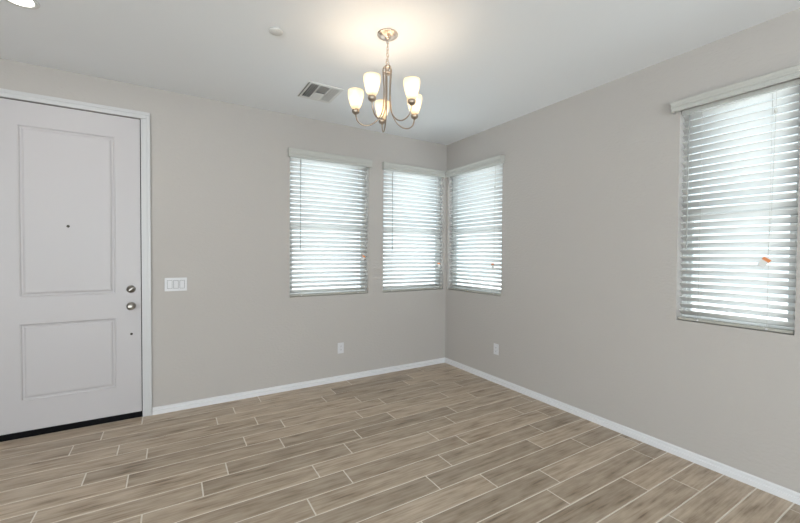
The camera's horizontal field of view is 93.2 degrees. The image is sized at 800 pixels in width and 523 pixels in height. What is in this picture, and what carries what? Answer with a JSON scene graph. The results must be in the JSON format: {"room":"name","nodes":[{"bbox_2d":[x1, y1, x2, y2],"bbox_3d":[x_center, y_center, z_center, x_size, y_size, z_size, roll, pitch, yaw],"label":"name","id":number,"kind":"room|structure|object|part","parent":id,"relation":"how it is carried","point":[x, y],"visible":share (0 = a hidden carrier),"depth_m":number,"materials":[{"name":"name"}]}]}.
{"room":"empty dining room","nodes":[
{"label":"empty dining room","id":0,"kind":"room"},
{"bbox_2d":[0,58,446,406],"bbox_3d":[-2.276,-0.026,3.131,6.860,2.840,0.130,0,1,-31],"label":"wall","id":1,"kind":"structure","parent":0,"point":[220,171],"depth_m":3.54,"materials":[{"name":"paint"}]},
{"bbox_2d":[0,98,142,440],"bbox_3d":[-2.532,0.062,2.892,0.923,2.466,0.114,0,1,-31],"label":"door","id":2,"kind":"structure","parent":1,"relation":"in","point":[71,256],"depth_m":2.90,"materials":[{"name":"paint"}]},
{"bbox_3d":[-2.190,0.365,3.080,0.064,0.064,0.070,0,1,-31],"label":"knob","id":3,"kind":"part","parent":2,"relation":"part of","materials":[{"name":"silver metal"}]},
{"bbox_2d":[0,416,142,441],"bbox_3d":[-2.596,1.339,3.008,0.923,0.112,0.104,0,1,-31],"label":"trim","id":4,"kind":"structure","parent":1,"relation":"attached to","point":[138,416],"depth_m":2.95,"materials":[{"name":"black rubber"}]},
{"bbox_2d":[0,88,151,416],"bbox_3d":[-2.565,0.034,2.946,1.055,2.524,0.149,0,1,-31],"label":"trim","id":5,"kind":"structure","parent":1,"relation":"attached to","point":[144,116],"depth_m":3.13,"materials":[{"name":"grey paint"}]},
{"bbox_2d":[165,277,186,290],"bbox_3d":[-1.930,0.197,3.261,0.166,0.115,0.014,0,1,-31],"label":"light switch","id":6,"kind":"object","parent":1,"relation":"attached to","point":[171,284],"visible":1,"depth_m":3.26,"materials":[{"name":"grey plastic"}]},
{"bbox_2d":[152,357,444,414],"bbox_3d":[-0.755,1.256,3.997,3.113,0.061,0.016,0,1,-31],"label":"baseboard","id":7,"kind":"structure","parent":1,"relation":"attached to","point":[271,390],"depth_m":3.75,"materials":[{"name":"white paint"}]},
{"bbox_2d":[290,171,365,294],"bbox_3d":[-0.777,-0.361,4.077,0.872,1.430,0.050,0,1,-31],"label":"window","id":8,"kind":"structure","parent":1,"relation":"in","point":[363,171],"depth_m":4.16,"materials":[{"name":"white plastic"}]},
{"bbox_3d":[-0.778,-0.011,4.082,0.820,0.679,0.026,0,1,-31],"label":"sash","id":9,"kind":"part","parent":8,"relation":"part of","materials":[{"name":"white plastic"}]},
{"bbox_3d":[-0.776,-0.374,4.075,0.820,0.048,0.030,0,1,-31],"label":"meeting rail","id":10,"kind":"part","parent":8,"relation":"part of","materials":[{"name":"white plastic"}]},
{"bbox_2d":[288,147,372,296],"bbox_3d":[-0.724,-0.381,3.984,0.910,1.468,0.122,0,1,-31],"label":"window blind","id":11,"kind":"object","parent":8,"relation":"attached to","point":[300,156],"visible":0.88,"depth_m":3.99,"materials":[{"name":"grey plastic"}]},
{"bbox_3d":[-0.746,0.343,4.032,0.858,0.018,0.048,0,1,-31],"label":"rail","id":12,"kind":"part","parent":11,"relation":"part of","materials":[{"name":"grey plastic"}]},
{"bbox_3d":[-0.736,-1.058,4.003,0.860,0.028,0.050,0,1,-31],"label":"head rail","id":13,"kind":"part","parent":11,"relation":"part of","materials":[{"name":"grey plastic"}]},
{"bbox_2d":[338,342,343,353],"bbox_3d":[-0.636,0.929,4.065,0.070,0.115,0.009,0,1,-31],"label":"power outlet","id":14,"kind":"object","parent":1,"relation":"attached to","point":[340,345],"visible":1,"depth_m":4.07,"materials":[{"name":"grey plastic"}]},
{"bbox_2d":[383,184,439,289],"bbox_3d":[0.124,-0.366,4.622,0.865,1.430,0.050,0,1,-31],"label":"window","id":15,"kind":"structure","parent":1,"relation":"in","point":[436,184],"depth_m":4.76,"materials":[{"name":"white plastic"}]},
{"bbox_3d":[0.126,-0.380,4.620,0.813,0.048,0.030,0,1,-31],"label":"meeting rail","id":16,"kind":"part","parent":15,"relation":"part of","materials":[{"name":"white plastic"}]},
{"bbox_3d":[0.123,-0.016,4.628,0.813,0.679,0.026,0,1,-31],"label":"sash","id":17,"kind":"part","parent":15,"relation":"part of","materials":[{"name":"white plastic"}]},
{"bbox_2d":[382,162,445,291],"bbox_3d":[0.168,-0.386,4.524,0.881,1.468,0.122,0,1,-31],"label":"window blind","id":18,"kind":"object","parent":15,"relation":"attached to","point":[400,170],"visible":0.9,"depth_m":4.54,"materials":[{"name":"grey plastic"}]},
{"bbox_3d":[0.156,0.338,4.577,0.851,0.018,0.048,0,1,-31],"label":"rail","id":19,"kind":"part","parent":18,"relation":"part of","materials":[{"name":"grey plastic"}]},
{"bbox_3d":[0.165,-1.063,4.548,0.853,0.028,0.050,0,1,-31],"label":"head rail","id":20,"kind":"part","parent":18,"relation":"part of","materials":[{"name":"grey plastic"}]},
{"bbox_3d":[0.480,-0.513,4.718,0.014,1.050,0.005,1,1,28],"label":"lift cord","id":21,"kind":"part","parent":18,"relation":"part of","materials":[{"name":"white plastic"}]},
{"bbox_2d":[0,363,799,522],"bbox_3d":[-0.180,1.427,-0.319,6.600,0.100,8.000,0,1,-31],"label":"floor","id":22,"kind":"structure","parent":0,"point":[442,442],"depth_m":2.44,"materials":[{"name":"brown tile"}]},
{"bbox_2d":[0,0,799,144],"bbox_3d":[-0.162,-1.423,-0.376,6.860,0.120,8.260,0,1,-31],"label":"ceiling","id":23,"kind":"structure","parent":0,"point":[480,65],"depth_m":2.49,"materials":[{"name":"paint"}]},
{"bbox_2d":[5,0,39,8],"bbox_3d":[-2.067,-1.421,2.053,0.168,0.006,0.168,0,1,-31],"label":"recessed light","id":24,"kind":"object","parent":23,"relation":"in","point":[28,4],"visible":1,"depth_m":2.08,"materials":[{"name":"white plastic"}]},
{"bbox_2d":[269,27,282,35],"bbox_3d":[-0.761,-1.414,2.324,0.081,0.014,0.081,0,1,-31],"label":"sprinkler cover","id":25,"kind":"object","parent":23,"relation":"attached to","point":[276,31],"visible":1,"depth_m":2.31,"materials":[{"name":"white plastic"}]},
{"bbox_2d":[297,81,343,102],"bbox_3d":[-0.680,-1.433,3.218,0.295,0.009,0.335,0,1,-31],"label":"ceiling vent","id":26,"kind":"object","parent":23,"relation":"in","point":[312,90],"visible":1,"depth_m":3.20,"materials":[{"name":"white metal"}]},
{"bbox_2d":[348,28,421,132],"bbox_3d":[-0.063,-1.134,2.375,0.466,0.565,0.482,0,1,-31],"label":"chandelier","id":27,"kind":"object","parent":23,"relation":"hanging from","point":[372,80],"visible":1,"depth_m":2.35,"materials":[{"name":"white glass"}]},
{"bbox_3d":[-0.279,-1.019,2.391,0.100,0.118,0.100,0,1,-31],"label":"lamp shade","id":28,"kind":"part","parent":27,"relation":"part of","materials":[{"name":"white glass"}]},
{"bbox_3d":[-0.186,-1.039,2.380,0.196,0.373,0.008,0,1,6],"label":"arm","id":29,"kind":"part","parent":27,"relation":"part of","materials":[{"name":"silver metal"}]},
{"bbox_3d":[-0.162,-1.014,2.186,0.100,0.118,0.100,0,1,-31],"label":"lamp shade","id":30,"kind":"part","parent":27,"relation":"part of","materials":[{"name":"white glass"}]},
{"bbox_3d":[-0.123,-1.037,2.271,0.008,0.373,0.196,1,1,24],"label":"arm","id":31,"kind":"part","parent":27,"relation":"part of","materials":[{"name":"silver metal"}]},
{"bbox_3d":[-0.121,-1.022,2.566,0.100,0.118,0.100,0,1,-31],"label":"lamp shade","id":32,"kind":"part","parent":27,"relation":"part of","materials":[{"name":"white glass"}]},
{"bbox_3d":[-0.101,-1.041,2.474,0.008,0.373,0.196,0,1,-12],"label":"arm","id":33,"kind":"part","parent":27,"relation":"part of","materials":[{"name":"silver metal"}]},
{"bbox_3d":[0.000,-1.036,2.297,0.196,0.373,0.008,1,2,42],"label":"arm","id":34,"kind":"part","parent":27,"relation":"part of","materials":[{"name":"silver metal"}]},
{"bbox_3d":[0.014,-1.039,2.422,0.196,0.373,0.008,0,1,-30],"label":"arm","id":35,"kind":"part","parent":27,"relation":"part of","materials":[{"name":"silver metal"}]},
{"bbox_3d":[0.070,-1.014,2.235,0.100,0.118,0.100,0,1,-31],"label":"lamp shade","id":36,"kind":"part","parent":27,"relation":"part of","materials":[{"name":"white glass"}]},
{"bbox_3d":[0.095,-1.018,2.470,0.100,0.118,0.100,0,1,-31],"label":"lamp shade","id":37,"kind":"part","parent":27,"relation":"part of","materials":[{"name":"white glass"}]},
{"bbox_2d":[445,8,799,492],"bbox_3d":[2.741,0.042,1.340,0.130,2.840,8.130,0,1,-31],"label":"wall","id":38,"kind":"structure","parent":0,"point":[586,313],"depth_m":2.89,"materials":[{"name":"paint"}]},
{"bbox_2d":[452,191,501,293],"bbox_3d":[0.925,-0.356,4.414,0.050,1.430,0.905,0,1,-31],"label":"window","id":39,"kind":"structure","parent":38,"relation":"in","point":[454,191],"depth_m":4.72,"materials":[{"name":"white plastic"}]},
{"bbox_2d":[445,155,504,295],"bbox_3d":[0.844,-0.379,4.344,0.122,1.468,0.929,0,1,-31],"label":"window blind","id":40,"kind":"object","parent":39,"relation":"attached to","point":[476,172],"visible":0.88,"depth_m":4.33,"materials":[{"name":"grey plastic"}]},
{"bbox_3d":[0.862,0.346,4.393,0.048,0.018,0.891,0,1,-31],"label":"rail","id":41,"kind":"part","parent":40,"relation":"part of","materials":[{"name":"grey plastic"}]},
{"bbox_3d":[0.870,-1.055,4.364,0.050,0.028,0.893,0,1,-31],"label":"head rail","id":42,"kind":"part","parent":40,"relation":"part of","materials":[{"name":"grey plastic"}]},
{"bbox_3d":[1.038,-0.339,4.095,0.037,1.366,0.002,0,1,-31],"label":"ladder cord","id":43,"kind":"part","parent":40,"relation":"part of","materials":[{"name":"white plastic"}]},
{"bbox_3d":[0.921,-0.007,4.420,0.026,0.679,0.853,0,1,-31],"label":"sash","id":44,"kind":"part","parent":39,"relation":"part of","materials":[{"name":"white plastic"}]},
{"bbox_3d":[0.924,-0.370,4.413,0.030,0.048,0.853,0,1,-31],"label":"meeting rail","id":45,"kind":"part","parent":39,"relation":"part of","materials":[{"name":"white plastic"}]},
{"bbox_2d":[494,343,498,354],"bbox_3d":[1.027,0.938,4.048,0.009,0.115,0.070,0,1,-31],"label":"power outlet","id":46,"kind":"object","parent":38,"relation":"attached to","point":[496,346],"visible":1,"depth_m":4.04,"materials":[{"name":"grey plastic"}]},
{"bbox_2d":[445,358,799,504],"bbox_3d":[2.640,1.330,1.378,0.016,0.061,7.986,0,1,-31],"label":"baseboard","id":47,"kind":"structure","parent":38,"relation":"attached to","point":[767,486],"depth_m":2.71,"materials":[{"name":"white paint"}]},
{"bbox_2d":[681,93,799,329],"bbox_3d":[2.145,-0.308,2.400,0.050,1.430,0.580,0,1,-31],"label":"window","id":48,"kind":"structure","parent":38,"relation":"in","point":[796,216],"depth_m":2.36,"materials":[{"name":"white plastic"}]},
{"bbox_2d":[671,64,799,333],"bbox_3d":[2.056,-0.336,2.341,0.122,1.478,0.652,0,1,-31],"label":"window blind","id":49,"kind":"object","parent":48,"relation":"attached to","point":[734,106],"visible":0.96,"depth_m":2.32,"materials":[{"name":"grey plastic"}]},
{"bbox_3d":[1.998,-0.301,2.510,0.037,1.366,0.002,0,1,-31],"label":"ladder cord","id":50,"kind":"part","parent":49,"relation":"part of","materials":[{"name":"white plastic"}]},
{"bbox_3d":[2.081,0.394,2.378,0.048,0.018,0.566,0,1,-31],"label":"rail","id":51,"kind":"part","parent":49,"relation":"part of","materials":[{"name":"grey plastic"}]},
{"bbox_3d":[2.089,-1.007,2.349,0.050,0.028,0.568,0,1,-31],"label":"head rail","id":52,"kind":"part","parent":49,"relation":"part of","materials":[{"name":"grey plastic"}]},
{"bbox_3d":[2.174,-0.294,2.219,0.037,1.366,0.002,0,1,-31],"label":"ladder cord","id":53,"kind":"part","parent":49,"relation":"part of","materials":[{"name":"white fabric"}]},
{"bbox_3d":[2.154,-0.500,2.190,0.023,0.955,0.006,1,1,30],"label":"lift cord","id":54,"kind":"part","parent":49,"relation":"part of","materials":[{"name":"white fabric"}]},
{"bbox_3d":[2.141,0.041,2.406,0.026,0.679,0.528,0,1,-31],"label":"sash","id":55,"kind":"part","parent":48,"relation":"part of","materials":[{"name":"white plastic"}]},
{"bbox_3d":[2.143,-0.322,2.398,0.030,0.048,0.528,0,1,-31],"label":"meeting rail","id":56,"kind":"part","parent":48,"relation":"part of","materials":[{"name":"white plastic"}]},
{"label":"outside","id":57,"kind":"structure","parent":0,"visible":0},
{"bbox_2d":[292,278,787,321],"bbox_3d":[1.089,1.509,3.959,28.000,0.180,30.000,0,1,-31],"label":"ground","id":58,"kind":"structure","parent":57,"point":[694,296],"depth_m":12.23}
]}

